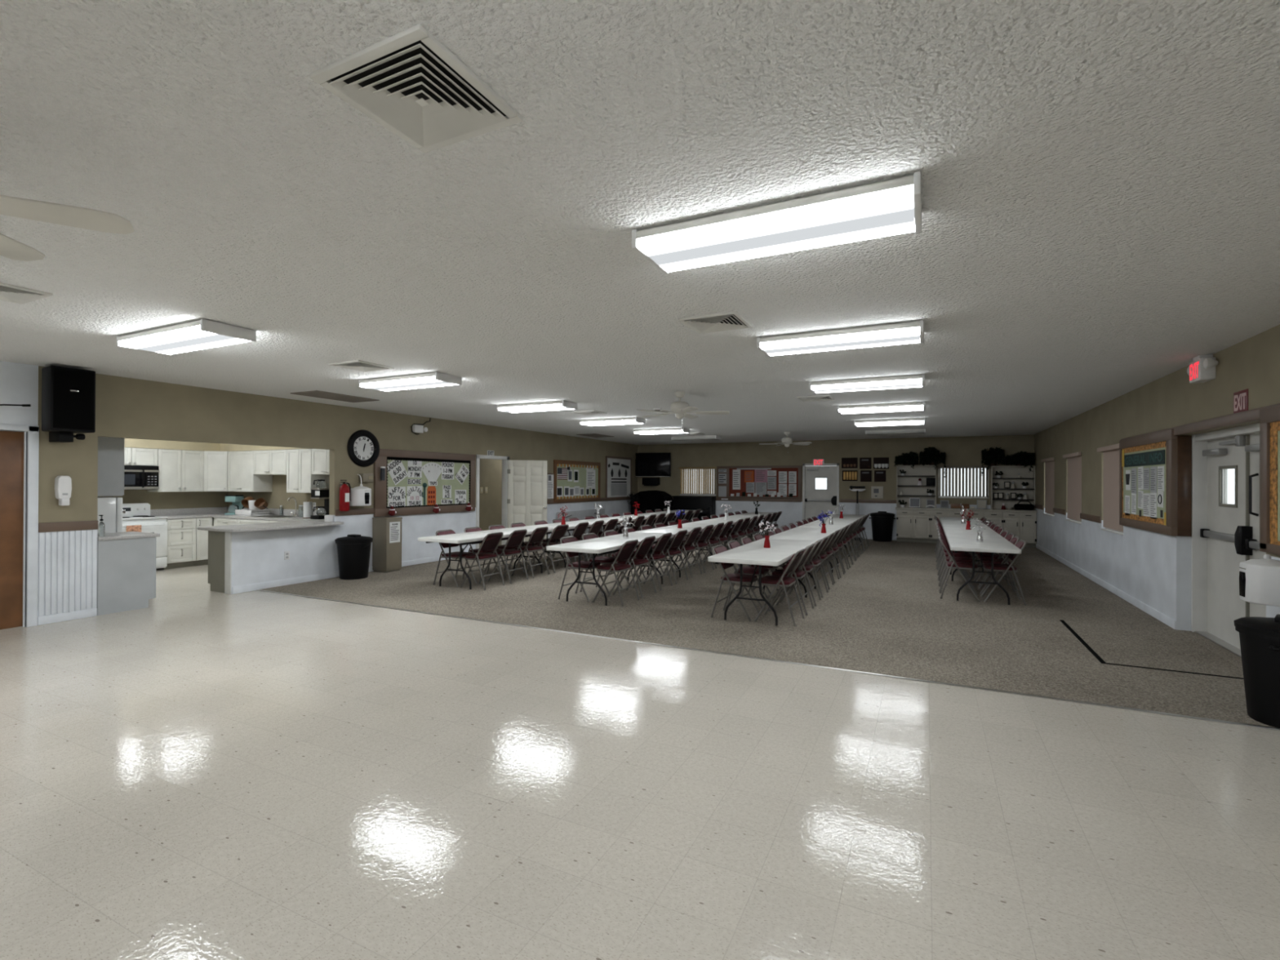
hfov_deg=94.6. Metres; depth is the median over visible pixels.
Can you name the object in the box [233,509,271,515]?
dish rack
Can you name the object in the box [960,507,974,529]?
flower vase
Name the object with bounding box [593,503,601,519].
flower vase
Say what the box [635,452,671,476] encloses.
tv
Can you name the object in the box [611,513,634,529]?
folding chair
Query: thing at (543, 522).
folding chair
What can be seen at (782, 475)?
print
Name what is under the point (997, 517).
base cabinet
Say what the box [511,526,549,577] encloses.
folding chair
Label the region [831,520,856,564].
folding chair
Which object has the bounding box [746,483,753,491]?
print
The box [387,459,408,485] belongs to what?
poster
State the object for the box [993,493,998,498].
picture frame
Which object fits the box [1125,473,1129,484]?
picture
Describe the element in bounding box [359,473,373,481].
junction box
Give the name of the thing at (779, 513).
folding chair
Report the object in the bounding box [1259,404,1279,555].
bulletin board
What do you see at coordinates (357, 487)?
hood
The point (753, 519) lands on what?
folding chair
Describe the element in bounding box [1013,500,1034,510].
bag
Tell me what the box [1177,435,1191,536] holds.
wood panel
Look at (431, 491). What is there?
poster
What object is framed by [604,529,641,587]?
folding chair
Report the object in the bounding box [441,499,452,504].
poster
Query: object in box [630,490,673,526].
pipe organ
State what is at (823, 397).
ceiling vent
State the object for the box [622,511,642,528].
folding chair
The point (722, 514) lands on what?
folding chair
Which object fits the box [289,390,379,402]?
ceiling vent
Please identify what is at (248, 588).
baseboard
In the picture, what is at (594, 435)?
ceiling vent
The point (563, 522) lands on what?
flower vase
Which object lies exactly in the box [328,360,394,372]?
ceiling vent
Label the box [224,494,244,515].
stand mixer
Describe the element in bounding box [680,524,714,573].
folding chair
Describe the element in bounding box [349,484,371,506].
dispenser
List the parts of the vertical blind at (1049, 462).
head rail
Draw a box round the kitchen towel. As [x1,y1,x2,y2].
[125,524,141,532]
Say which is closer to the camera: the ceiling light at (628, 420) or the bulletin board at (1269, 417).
the bulletin board at (1269, 417)
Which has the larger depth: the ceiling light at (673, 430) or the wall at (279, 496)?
the ceiling light at (673, 430)
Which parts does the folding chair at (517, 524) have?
backrest, seat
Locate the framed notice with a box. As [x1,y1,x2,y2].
[546,472,554,499]
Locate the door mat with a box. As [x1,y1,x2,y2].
[1177,631,1242,670]
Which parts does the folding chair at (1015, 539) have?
seat, leg, frame, backrest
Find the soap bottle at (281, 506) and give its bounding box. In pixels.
[279,505,282,515]
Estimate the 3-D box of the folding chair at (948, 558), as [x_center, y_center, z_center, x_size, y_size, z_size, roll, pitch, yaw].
[4.572,1.193,8.523,0.482,0.808,0.459,0,0,26]
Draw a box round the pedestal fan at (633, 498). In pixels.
[626,492,639,523]
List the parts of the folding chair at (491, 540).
seat, leg, frame, backrest, leg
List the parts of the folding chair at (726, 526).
seat, frame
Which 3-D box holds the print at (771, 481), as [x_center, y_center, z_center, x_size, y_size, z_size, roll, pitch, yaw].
[3.865,0.090,17.335,0.193,0.280,0.001,0,0,26]
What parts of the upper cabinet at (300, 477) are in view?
door, door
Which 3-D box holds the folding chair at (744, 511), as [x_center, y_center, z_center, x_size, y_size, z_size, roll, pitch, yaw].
[2.930,1.207,15.457,0.482,0.808,0.459,0,0,27]
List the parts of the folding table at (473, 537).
leg, leg, rail, leg, leg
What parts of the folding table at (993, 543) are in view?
leg, leg, leg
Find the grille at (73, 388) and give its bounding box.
[53,367,93,430]
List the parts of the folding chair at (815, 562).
seat, leg, frame, leg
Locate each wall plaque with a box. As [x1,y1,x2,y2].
[841,457,857,468]
[842,470,857,480]
[859,457,871,469]
[860,470,871,481]
[873,457,888,468]
[874,470,885,481]
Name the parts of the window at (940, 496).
sill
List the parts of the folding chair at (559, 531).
seat, leg, frame, backrest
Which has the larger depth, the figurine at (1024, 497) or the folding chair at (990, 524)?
the figurine at (1024, 497)
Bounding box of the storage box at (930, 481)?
[926,477,935,485]
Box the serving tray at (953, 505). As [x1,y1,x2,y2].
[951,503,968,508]
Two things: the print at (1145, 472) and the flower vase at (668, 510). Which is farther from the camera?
the flower vase at (668, 510)
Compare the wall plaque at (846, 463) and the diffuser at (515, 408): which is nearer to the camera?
the diffuser at (515, 408)
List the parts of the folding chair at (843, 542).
leg, frame, leg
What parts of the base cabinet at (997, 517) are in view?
drawer, drawer, door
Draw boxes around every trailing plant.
[893,451,919,468]
[919,446,946,477]
[980,446,1005,476]
[1004,450,1035,472]
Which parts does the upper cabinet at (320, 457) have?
door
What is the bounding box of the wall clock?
[346,430,379,466]
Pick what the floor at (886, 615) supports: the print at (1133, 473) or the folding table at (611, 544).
the folding table at (611, 544)
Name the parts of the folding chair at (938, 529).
leg, seat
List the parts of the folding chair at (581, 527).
backrest, frame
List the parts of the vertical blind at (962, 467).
head rail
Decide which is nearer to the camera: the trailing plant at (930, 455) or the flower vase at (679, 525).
the flower vase at (679, 525)
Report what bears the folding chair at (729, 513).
on the floor at (886, 615)
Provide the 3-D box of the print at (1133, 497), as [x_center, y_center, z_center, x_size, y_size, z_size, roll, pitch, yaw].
[6.236,0.300,7.455,0.001,0.204,0.157,0,0,26]
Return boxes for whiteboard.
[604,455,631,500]
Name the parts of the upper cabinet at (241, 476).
door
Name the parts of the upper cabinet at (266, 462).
door, door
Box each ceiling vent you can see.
[0,282,52,304]
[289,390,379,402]
[309,23,523,153]
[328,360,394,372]
[572,409,607,414]
[576,433,613,437]
[678,311,753,333]
[683,432,704,435]
[797,395,834,401]
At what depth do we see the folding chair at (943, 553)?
10.20 m
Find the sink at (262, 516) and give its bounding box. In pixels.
[248,515,298,517]
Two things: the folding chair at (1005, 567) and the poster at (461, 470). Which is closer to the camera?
the folding chair at (1005, 567)
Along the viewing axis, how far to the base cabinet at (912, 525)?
15.32 m
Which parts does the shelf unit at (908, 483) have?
panel, panel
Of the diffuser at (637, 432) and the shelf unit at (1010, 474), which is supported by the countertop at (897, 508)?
the shelf unit at (1010, 474)
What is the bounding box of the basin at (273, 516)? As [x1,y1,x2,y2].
[272,515,295,517]
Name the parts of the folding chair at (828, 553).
seat, leg, frame, leg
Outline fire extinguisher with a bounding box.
[339,480,351,511]
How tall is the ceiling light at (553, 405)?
0.095 m
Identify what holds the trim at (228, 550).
attached to the wall at (126, 407)
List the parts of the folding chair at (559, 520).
backrest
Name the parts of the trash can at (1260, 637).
lid, handle, lid handle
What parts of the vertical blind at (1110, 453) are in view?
head rail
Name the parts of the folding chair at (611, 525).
frame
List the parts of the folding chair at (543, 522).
backrest, seat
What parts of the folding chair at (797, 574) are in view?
seat, leg, frame, leg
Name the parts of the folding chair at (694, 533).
seat, leg, frame, backrest, leg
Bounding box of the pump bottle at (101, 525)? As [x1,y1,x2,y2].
[97,515,104,537]
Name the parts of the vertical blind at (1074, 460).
head rail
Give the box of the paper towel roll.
[302,500,312,518]
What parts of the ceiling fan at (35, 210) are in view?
fan blade, fan blade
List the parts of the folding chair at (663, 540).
seat, leg, frame, backrest, leg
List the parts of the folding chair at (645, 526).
backrest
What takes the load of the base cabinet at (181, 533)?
on the floor at (198, 772)
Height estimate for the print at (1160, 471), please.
0.220 m
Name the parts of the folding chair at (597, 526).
frame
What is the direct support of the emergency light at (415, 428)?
attached to the wall at (126, 407)
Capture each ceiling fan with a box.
[0,195,134,261]
[637,391,728,428]
[759,431,812,453]
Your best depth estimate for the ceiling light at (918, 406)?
9.03 m
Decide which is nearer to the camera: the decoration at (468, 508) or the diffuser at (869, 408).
the diffuser at (869, 408)
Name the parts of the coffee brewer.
carafe handle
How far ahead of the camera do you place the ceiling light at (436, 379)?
6.79 m
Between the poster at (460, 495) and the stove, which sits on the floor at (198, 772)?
the stove
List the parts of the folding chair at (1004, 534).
seat, backrest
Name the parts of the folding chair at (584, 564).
leg, backrest, frame, leg, seat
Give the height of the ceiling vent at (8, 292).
0.022 m
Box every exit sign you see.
[487,450,493,455]
[813,458,824,466]
[1186,354,1217,383]
[1233,388,1248,413]
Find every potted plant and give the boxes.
[898,499,906,507]
[899,469,906,475]
[926,488,933,495]
[992,482,999,488]
[995,471,1003,477]
[1016,493,1022,499]
[1021,481,1028,488]
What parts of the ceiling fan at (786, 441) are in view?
fan blade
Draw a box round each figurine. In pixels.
[917,478,922,485]
[1010,481,1015,488]
[1022,492,1027,499]
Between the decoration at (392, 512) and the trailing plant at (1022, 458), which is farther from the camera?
the trailing plant at (1022, 458)
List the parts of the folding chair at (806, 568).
seat, leg, frame, leg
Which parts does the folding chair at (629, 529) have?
backrest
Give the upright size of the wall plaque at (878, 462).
0.310 m
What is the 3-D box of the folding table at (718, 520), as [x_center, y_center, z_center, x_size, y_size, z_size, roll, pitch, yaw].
[1.831,1.218,12.621,0.760,0.734,2.427,0,0,26]
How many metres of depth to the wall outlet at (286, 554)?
8.70 m
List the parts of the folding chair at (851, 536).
leg, leg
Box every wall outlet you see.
[284,551,289,559]
[312,502,315,509]
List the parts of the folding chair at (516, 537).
seat, leg, backrest, frame, leg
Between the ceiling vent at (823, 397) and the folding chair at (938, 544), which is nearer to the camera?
the ceiling vent at (823, 397)
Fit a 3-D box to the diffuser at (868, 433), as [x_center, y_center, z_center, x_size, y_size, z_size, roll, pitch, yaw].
[5.804,-1.066,13.418,1.190,0.037,0.390,0,0,26]
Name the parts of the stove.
clock panel, oven handle, oven door, storage drawer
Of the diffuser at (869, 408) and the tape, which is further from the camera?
the diffuser at (869, 408)
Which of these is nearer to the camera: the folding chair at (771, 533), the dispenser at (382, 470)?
the folding chair at (771, 533)
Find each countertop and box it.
[97,531,159,540]
[150,506,324,521]
[197,520,343,532]
[895,506,1036,512]
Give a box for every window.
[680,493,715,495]
[937,468,989,498]
[1043,512,1053,516]
[1065,518,1081,524]
[1100,527,1123,535]
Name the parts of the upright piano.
lid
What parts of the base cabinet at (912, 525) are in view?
drawer, door, drawer, door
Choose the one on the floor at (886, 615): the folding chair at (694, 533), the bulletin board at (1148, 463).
the folding chair at (694, 533)
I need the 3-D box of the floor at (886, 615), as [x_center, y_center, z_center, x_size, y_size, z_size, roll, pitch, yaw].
[2.256,1.592,11.366,11.107,0.006,12.167,0,0,26]
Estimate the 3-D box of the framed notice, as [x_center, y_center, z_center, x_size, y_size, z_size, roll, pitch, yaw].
[-2.246,0.156,14.776,0.026,0.660,0.300,0,0,26]
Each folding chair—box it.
[433,528,476,586]
[460,532,505,590]
[462,526,501,581]
[486,524,524,575]
[487,528,528,583]
[509,522,545,570]
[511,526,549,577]
[532,520,566,565]
[533,524,569,573]
[551,518,582,561]
[555,521,588,566]
[557,536,604,601]
[568,516,595,557]
[573,520,604,562]
[579,533,622,594]
[583,515,603,554]
[591,518,618,556]
[591,539,639,606]
[599,514,622,532]
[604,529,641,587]
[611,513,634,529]
[613,535,656,598]
[616,516,632,533]
[620,527,656,582]
[621,515,644,548]
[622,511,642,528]
[632,532,672,591]
[633,514,656,544]
[639,524,672,575]
[645,510,664,524]
[649,529,688,584]
[651,512,666,528]
[653,511,675,526]
[653,522,686,569]
[654,509,667,524]
[665,511,684,524]
[666,520,697,564]
[666,526,702,577]
[671,510,693,539]
[679,519,707,561]
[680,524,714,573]
[688,509,701,533]
[690,517,715,556]
[693,522,724,568]
[702,515,724,551]
[703,520,733,562]
[710,515,731,550]
[711,544,759,621]
[718,513,741,546]
[720,518,743,548]
[726,517,750,550]
[726,539,770,610]
[728,512,749,539]
[734,515,757,544]
[739,536,781,599]
[741,510,758,533]
[742,514,764,545]
[751,513,771,542]
[752,533,790,592]
[754,548,804,626]
[758,511,777,536]
[763,511,782,537]
[764,529,799,582]
[768,543,813,615]
[773,527,805,579]
[779,539,821,606]
[781,524,789,561]
[788,523,796,528]
[788,536,828,597]
[795,520,824,563]
[799,532,834,589]
[801,519,808,524]
[805,529,839,583]
[806,517,813,523]
[812,515,817,521]
[813,527,844,577]
[818,524,848,573]
[824,522,853,568]
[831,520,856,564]
[833,519,858,559]
[836,517,862,556]
[840,515,865,553]
[844,515,867,550]
[848,513,869,547]
[933,516,940,554]
[935,518,942,557]
[935,520,944,561]
[935,521,945,564]
[935,523,945,568]
[936,525,968,574]
[936,528,971,581]
[937,530,973,586]
[937,533,976,593]
[938,536,980,601]
[968,521,993,555]
[969,525,1000,570]
[969,527,1004,575]
[971,523,996,556]
[973,530,1008,583]
[974,533,1014,590]
[977,536,1019,597]
[980,539,1026,605]
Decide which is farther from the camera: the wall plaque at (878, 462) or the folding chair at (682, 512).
the wall plaque at (878, 462)
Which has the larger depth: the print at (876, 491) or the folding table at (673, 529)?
the print at (876, 491)
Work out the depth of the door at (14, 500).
6.15 m
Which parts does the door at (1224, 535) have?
pull handle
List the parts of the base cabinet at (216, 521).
drawer, rail, drawer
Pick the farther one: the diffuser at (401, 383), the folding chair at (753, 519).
the folding chair at (753, 519)
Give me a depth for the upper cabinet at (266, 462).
10.51 m
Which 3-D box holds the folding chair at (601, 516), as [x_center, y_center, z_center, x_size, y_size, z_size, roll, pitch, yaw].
[-0.635,1.185,13.247,0.482,0.808,0.459,0,0,27]
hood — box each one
[353,486,368,488]
[1242,558,1279,565]
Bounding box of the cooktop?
[122,515,167,519]
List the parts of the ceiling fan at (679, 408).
fan blade, fan blade, fan blade, fan blade, fan blade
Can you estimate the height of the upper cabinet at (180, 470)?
0.755 m
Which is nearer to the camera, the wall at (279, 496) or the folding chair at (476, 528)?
the folding chair at (476, 528)
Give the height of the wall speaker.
0.775 m
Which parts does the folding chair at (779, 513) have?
frame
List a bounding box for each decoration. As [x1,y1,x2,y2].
[387,505,396,515]
[432,502,439,513]
[465,502,472,511]
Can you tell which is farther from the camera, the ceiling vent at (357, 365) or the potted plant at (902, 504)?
the potted plant at (902, 504)
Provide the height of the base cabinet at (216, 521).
0.862 m
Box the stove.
[122,502,167,568]
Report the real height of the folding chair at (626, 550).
0.808 m
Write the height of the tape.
0.001 m
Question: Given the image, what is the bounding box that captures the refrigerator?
[97,497,125,533]
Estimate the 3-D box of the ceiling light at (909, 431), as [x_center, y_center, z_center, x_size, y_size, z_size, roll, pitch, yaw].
[5.804,-1.092,13.418,1.244,0.095,0.394,0,0,26]
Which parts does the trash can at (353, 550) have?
lid, lid handle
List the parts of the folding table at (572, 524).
leg, leg, rail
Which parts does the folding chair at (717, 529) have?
seat, leg, frame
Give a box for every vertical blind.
[679,466,716,493]
[937,465,990,496]
[1040,457,1054,514]
[1062,452,1081,521]
[1097,443,1123,531]
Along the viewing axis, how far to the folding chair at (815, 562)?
8.09 m
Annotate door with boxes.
[0,423,39,630]
[475,454,546,548]
[802,463,839,522]
[1191,422,1266,657]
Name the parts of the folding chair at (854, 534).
leg, leg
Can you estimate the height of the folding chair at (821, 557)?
0.808 m
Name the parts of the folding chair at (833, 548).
seat, leg, frame, leg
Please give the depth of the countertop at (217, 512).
10.73 m
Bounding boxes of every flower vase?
[557,505,568,524]
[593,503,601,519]
[619,515,634,537]
[632,502,639,515]
[664,501,671,512]
[675,509,684,528]
[720,504,731,519]
[753,501,760,514]
[759,521,776,547]
[817,511,831,533]
[826,507,838,524]
[835,503,844,518]
[959,503,968,524]
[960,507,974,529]
[969,518,989,542]
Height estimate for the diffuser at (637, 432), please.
0.037 m
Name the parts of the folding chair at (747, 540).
frame, backrest, seat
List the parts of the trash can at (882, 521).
lid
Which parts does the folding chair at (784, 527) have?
backrest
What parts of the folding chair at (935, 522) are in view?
leg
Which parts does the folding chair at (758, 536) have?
frame, backrest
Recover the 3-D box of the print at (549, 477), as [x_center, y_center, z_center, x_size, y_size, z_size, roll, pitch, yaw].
[-2.236,0.155,14.767,0.002,0.538,0.213,0,0,26]
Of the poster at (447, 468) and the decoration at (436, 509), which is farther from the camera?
the poster at (447, 468)
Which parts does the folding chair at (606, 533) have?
frame, backrest, seat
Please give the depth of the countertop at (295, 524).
8.46 m
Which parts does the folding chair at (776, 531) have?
backrest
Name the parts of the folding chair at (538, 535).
seat, leg, frame, backrest, leg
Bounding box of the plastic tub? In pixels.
[248,500,257,510]
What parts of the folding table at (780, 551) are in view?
leg, leg, leg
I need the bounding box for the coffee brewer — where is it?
[310,479,328,519]
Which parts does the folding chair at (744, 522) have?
seat, frame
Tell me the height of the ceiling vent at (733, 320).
0.022 m
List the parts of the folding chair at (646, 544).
seat, leg, frame, backrest, leg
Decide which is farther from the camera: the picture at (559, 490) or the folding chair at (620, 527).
the picture at (559, 490)
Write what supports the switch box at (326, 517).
on the countertop at (295, 524)
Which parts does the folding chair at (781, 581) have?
seat, leg, frame, backrest, leg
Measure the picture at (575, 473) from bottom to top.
0.238 m
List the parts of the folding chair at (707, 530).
seat, leg, frame, leg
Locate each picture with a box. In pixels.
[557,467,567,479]
[557,488,561,495]
[564,488,568,494]
[568,471,571,479]
[569,488,573,495]
[574,471,577,480]
[574,487,578,493]
[871,486,883,498]
[927,500,933,506]
[941,501,947,506]
[977,500,986,507]
[1004,482,1008,487]
[1011,493,1015,497]
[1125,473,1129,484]
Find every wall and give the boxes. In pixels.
[0,360,637,626]
[97,489,227,525]
[227,475,324,510]
[479,458,502,544]
[637,434,1034,537]
[1034,324,1279,631]
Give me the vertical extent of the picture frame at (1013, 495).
0.156 m
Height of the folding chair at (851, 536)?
0.808 m
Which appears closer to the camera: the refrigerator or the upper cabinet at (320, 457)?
the refrigerator
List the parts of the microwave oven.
door glass, door handle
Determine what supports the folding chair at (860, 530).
on the floor at (886, 615)
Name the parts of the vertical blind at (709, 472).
head rail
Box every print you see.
[391,523,399,540]
[547,475,552,497]
[587,473,594,482]
[733,474,738,484]
[745,473,752,480]
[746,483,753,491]
[755,470,765,480]
[756,484,764,493]
[768,478,774,488]
[779,472,786,481]
[873,488,879,497]
[1131,471,1135,492]
[1131,495,1135,511]
[1137,469,1142,487]
[1137,492,1142,506]
[1143,470,1148,487]
[1143,495,1148,514]
[1151,469,1155,489]
[1151,495,1155,515]
[1157,468,1163,488]
[1157,494,1161,504]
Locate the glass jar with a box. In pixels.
[298,504,303,516]
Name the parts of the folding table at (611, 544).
leg, leg, rail, leg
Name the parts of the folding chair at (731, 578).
leg, backrest, frame, leg, seat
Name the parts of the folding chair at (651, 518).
frame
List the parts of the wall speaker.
bracket arm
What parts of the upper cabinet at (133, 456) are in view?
door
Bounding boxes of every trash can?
[334,533,373,579]
[868,511,895,542]
[1233,613,1279,728]
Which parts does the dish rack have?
panel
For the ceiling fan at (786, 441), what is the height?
0.495 m
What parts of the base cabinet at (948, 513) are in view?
drawer, door, drawer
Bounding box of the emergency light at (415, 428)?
[410,417,431,434]
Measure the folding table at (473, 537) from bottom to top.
0.734 m
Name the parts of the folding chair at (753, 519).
seat, frame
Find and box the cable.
[0,404,31,406]
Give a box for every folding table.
[417,526,554,589]
[525,519,622,567]
[546,532,675,605]
[556,508,604,535]
[593,513,667,532]
[634,522,724,577]
[647,509,702,538]
[692,516,757,555]
[707,537,817,625]
[728,511,773,540]
[768,526,840,588]
[798,519,854,566]
[821,514,865,546]
[939,516,984,524]
[942,523,999,577]
[945,532,1021,604]
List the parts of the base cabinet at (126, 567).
door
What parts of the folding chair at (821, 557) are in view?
seat, leg, frame, leg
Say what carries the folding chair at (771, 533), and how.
on the floor at (886, 615)
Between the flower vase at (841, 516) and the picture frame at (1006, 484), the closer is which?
the flower vase at (841, 516)
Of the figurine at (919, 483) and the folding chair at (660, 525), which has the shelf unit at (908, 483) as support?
the figurine at (919, 483)
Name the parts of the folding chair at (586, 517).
backrest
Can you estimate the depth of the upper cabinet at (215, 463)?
11.00 m
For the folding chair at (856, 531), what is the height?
0.808 m
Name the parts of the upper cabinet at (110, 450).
door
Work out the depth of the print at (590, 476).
16.55 m
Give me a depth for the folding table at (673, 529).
10.13 m
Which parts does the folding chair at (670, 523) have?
backrest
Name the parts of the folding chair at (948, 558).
leg, leg, backrest, seat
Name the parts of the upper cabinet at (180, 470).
door, door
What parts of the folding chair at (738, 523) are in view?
seat, frame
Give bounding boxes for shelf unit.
[896,465,936,508]
[990,466,1035,510]
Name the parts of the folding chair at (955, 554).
leg, seat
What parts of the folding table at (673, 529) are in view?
leg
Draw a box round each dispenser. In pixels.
[54,475,71,506]
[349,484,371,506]
[379,466,385,480]
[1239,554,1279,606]
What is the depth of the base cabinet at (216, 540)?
8.18 m
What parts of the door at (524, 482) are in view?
frame, six panel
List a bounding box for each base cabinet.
[97,537,156,615]
[157,518,195,568]
[193,517,212,565]
[208,530,225,592]
[213,517,287,525]
[372,516,402,572]
[896,509,930,542]
[930,510,965,543]
[965,511,1003,528]
[1003,511,1036,547]
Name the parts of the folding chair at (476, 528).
leg, frame, backrest, seat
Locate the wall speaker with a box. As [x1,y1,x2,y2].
[41,364,95,442]
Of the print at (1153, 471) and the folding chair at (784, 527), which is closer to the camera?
the print at (1153, 471)
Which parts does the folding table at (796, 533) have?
leg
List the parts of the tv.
trim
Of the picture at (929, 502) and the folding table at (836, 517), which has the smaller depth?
the folding table at (836, 517)
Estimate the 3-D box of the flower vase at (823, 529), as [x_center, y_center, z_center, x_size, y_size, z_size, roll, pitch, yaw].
[2.929,0.668,9.405,0.167,0.356,0.205,0,0,-39]
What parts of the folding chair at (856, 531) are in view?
leg, frame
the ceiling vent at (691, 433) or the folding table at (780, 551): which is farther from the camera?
the ceiling vent at (691, 433)
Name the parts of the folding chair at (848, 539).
leg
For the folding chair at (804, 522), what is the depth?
11.77 m
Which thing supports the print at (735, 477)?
attached to the bulletin board at (772, 482)
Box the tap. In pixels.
[287,496,297,515]
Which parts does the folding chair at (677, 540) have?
seat, leg, frame, backrest, leg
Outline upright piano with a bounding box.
[669,495,716,531]
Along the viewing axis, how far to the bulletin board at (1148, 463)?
6.89 m
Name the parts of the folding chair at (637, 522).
frame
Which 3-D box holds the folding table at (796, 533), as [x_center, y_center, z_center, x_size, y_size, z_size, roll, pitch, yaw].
[2.654,1.212,9.442,0.760,0.734,2.427,0,0,26]
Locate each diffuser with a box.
[360,376,457,391]
[497,404,572,413]
[580,419,641,426]
[634,430,685,434]
[671,437,718,440]
[838,404,923,413]
[855,420,924,426]
[866,431,924,435]
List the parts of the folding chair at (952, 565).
leg, backrest, frame, leg, seat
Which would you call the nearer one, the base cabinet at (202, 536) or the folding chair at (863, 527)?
the base cabinet at (202, 536)
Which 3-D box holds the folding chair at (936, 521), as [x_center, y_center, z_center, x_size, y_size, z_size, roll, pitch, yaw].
[6.157,1.210,11.757,0.482,0.808,0.459,0,0,26]
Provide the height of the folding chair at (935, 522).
0.808 m
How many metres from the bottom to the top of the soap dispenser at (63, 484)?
0.325 m
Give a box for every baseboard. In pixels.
[232,555,452,594]
[733,531,896,540]
[1035,543,1176,629]
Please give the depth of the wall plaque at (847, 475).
16.38 m
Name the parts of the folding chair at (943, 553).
leg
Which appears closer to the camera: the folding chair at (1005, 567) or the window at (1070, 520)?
the folding chair at (1005, 567)
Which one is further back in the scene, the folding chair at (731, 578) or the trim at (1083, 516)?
the trim at (1083, 516)
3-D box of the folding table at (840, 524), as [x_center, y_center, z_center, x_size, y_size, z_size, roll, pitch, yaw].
[3.720,1.223,11.637,0.760,0.734,2.427,0,0,26]
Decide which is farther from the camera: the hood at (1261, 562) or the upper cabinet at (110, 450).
the upper cabinet at (110, 450)
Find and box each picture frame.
[909,497,919,507]
[926,499,934,507]
[940,500,948,507]
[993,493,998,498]
[997,492,1003,498]
[1004,481,1010,488]
[1010,492,1016,498]
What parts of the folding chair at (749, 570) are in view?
leg, frame, backrest, seat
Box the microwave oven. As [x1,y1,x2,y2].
[124,465,159,489]
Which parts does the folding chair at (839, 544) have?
seat, leg, frame, leg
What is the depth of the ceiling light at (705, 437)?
15.39 m
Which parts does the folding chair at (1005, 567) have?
seat, leg, frame, backrest, leg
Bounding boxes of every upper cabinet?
[97,436,124,496]
[124,447,157,466]
[146,448,204,492]
[203,450,227,491]
[227,450,272,492]
[253,449,286,475]
[286,448,329,493]
[311,448,329,475]
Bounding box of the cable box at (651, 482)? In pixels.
[642,477,660,488]
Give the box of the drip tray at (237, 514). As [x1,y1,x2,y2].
[233,514,271,515]
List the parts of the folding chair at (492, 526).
backrest, seat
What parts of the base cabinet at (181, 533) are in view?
drawer, drawer, drawer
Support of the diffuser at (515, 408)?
attached to the ceiling light at (553, 405)
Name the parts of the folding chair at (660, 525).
backrest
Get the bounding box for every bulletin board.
[373,448,475,516]
[553,459,600,502]
[716,465,801,499]
[1119,428,1177,536]
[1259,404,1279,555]
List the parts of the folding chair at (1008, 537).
seat, leg, backrest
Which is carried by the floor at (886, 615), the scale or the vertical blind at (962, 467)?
the scale
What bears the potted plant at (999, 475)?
on the shelf unit at (1010, 474)
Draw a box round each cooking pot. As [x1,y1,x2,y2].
[241,496,254,509]
[253,497,268,509]
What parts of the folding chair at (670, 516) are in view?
frame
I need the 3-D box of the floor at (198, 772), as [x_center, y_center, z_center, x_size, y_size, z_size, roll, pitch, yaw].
[-2.056,1.623,6.994,15.171,0.120,24.100,0,0,26]
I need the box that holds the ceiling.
[0,0,1279,444]
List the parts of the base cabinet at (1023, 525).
drawer, door, drawer, door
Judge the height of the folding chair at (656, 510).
0.808 m
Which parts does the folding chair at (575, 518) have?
backrest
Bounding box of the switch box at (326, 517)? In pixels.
[324,515,333,521]
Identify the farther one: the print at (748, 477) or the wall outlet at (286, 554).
the print at (748, 477)
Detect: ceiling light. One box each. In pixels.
[116,318,256,355]
[358,371,462,391]
[497,400,577,413]
[579,417,645,426]
[631,171,921,274]
[633,427,689,435]
[671,435,720,440]
[756,320,924,356]
[808,373,924,393]
[836,401,924,414]
[853,417,925,426]
[865,428,925,435]
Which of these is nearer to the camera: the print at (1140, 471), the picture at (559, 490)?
the print at (1140, 471)
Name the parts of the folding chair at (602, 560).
leg, frame, backrest, seat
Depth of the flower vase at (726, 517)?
12.63 m
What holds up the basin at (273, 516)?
in the sink at (262, 516)
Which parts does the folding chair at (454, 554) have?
leg, frame, backrest, seat, leg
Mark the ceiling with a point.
(1100, 179)
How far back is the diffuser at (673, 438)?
15.46 m
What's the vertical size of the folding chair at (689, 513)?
0.808 m
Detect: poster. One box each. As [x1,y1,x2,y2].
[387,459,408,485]
[387,486,405,506]
[406,485,422,506]
[407,460,422,477]
[407,479,421,484]
[421,462,443,484]
[426,486,435,505]
[428,480,437,485]
[441,462,453,479]
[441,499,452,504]
[442,485,451,497]
[454,463,469,484]
[454,489,466,503]
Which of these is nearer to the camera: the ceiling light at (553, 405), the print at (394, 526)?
the ceiling light at (553, 405)
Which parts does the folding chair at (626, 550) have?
seat, leg, frame, backrest, leg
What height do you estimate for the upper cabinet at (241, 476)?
0.755 m
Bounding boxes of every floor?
[0,542,1279,959]
[259,533,1274,727]
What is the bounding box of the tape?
[1059,619,1243,679]
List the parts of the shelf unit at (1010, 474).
panel, panel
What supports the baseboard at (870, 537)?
attached to the wall at (959, 451)
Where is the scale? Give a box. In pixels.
[848,485,865,540]
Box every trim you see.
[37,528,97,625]
[38,496,630,532]
[124,438,311,451]
[224,531,231,594]
[257,589,1279,730]
[671,497,896,503]
[1035,504,1101,523]
[1120,403,1279,439]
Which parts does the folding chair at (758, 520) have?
seat, frame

